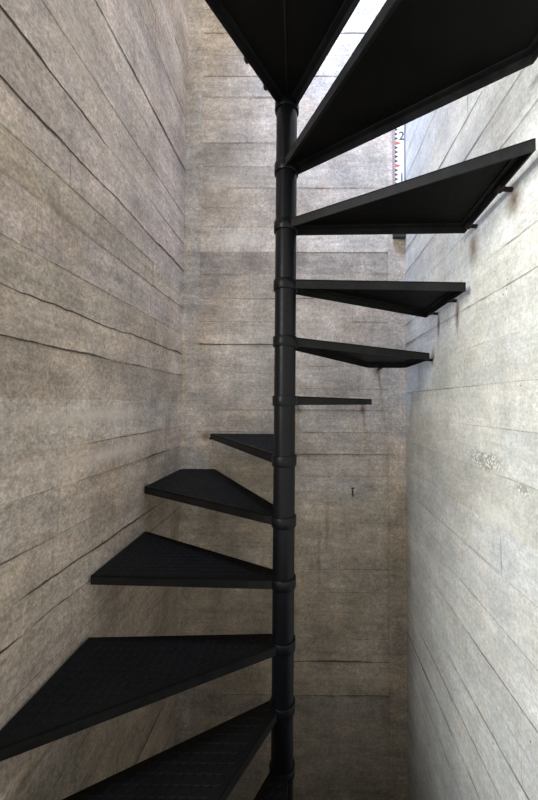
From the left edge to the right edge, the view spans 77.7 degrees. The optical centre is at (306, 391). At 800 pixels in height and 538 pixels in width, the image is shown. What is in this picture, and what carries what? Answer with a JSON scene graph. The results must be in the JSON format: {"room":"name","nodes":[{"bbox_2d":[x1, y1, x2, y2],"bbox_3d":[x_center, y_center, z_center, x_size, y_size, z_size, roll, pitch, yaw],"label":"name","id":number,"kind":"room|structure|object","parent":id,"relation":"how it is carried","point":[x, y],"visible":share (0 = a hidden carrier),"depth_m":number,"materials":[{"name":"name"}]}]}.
{"room":"spiral stairwell","nodes":[
{"label":"spiral stairwell","id":0,"kind":"room"},
{"bbox_2d":[0,0,188,799],"bbox_3d":[-0.731,-1.171,1.175,0.032,7.216,1.565,0,-2,0],"label":"wall","id":1,"kind":"structure","parent":0,"point":[93,93],"depth_m":1.08,"materials":[{"name":"concrete"}]},
{"bbox_2d":[175,0,407,799],"bbox_3d":[-0.069,-1.141,1.965,1.301,7.216,0.038,0,-2,0],"label":"wall","id":2,"kind":"structure","parent":0,"point":[350,734],"depth_m":1.90,"materials":[{"name":"concrete"}]},
{"bbox_2d":[392,125,405,238],"bbox_3d":[0.543,-1.586,1.947,0.071,1.393,0.025,0,-2,0],"label":"ruler","id":3,"kind":"object","parent":2,"relation":"attached to","point":[398,134],"visible":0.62,"depth_m":1.93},
{"bbox_2d":[405,58,537,799],"bbox_3d":[0.588,-1.165,1.168,0.032,7.216,1.565,0,-2,0],"label":"wall","id":4,"kind":"structure","parent":0,"point":[472,409],"depth_m":1.10,"materials":[{"name":"concrete"}]},
{"bbox_3d":[-0.096,2.424,-0.053,1.352,0.050,3.822,0,-2,0],"label":"floor","id":5,"kind":"structure","parent":0,"visible":0},
{"bbox_2d":[0,0,537,799],"bbox_3d":[-0.081,0.717,1.110,1.287,3.444,1.551,0,-2,0],"label":"spiral staircase","id":6,"kind":"structure","parent":5,"relation":"on","point":[416,58],"depth_m":0.99,"materials":[{"name":"black metal"}]}
]}

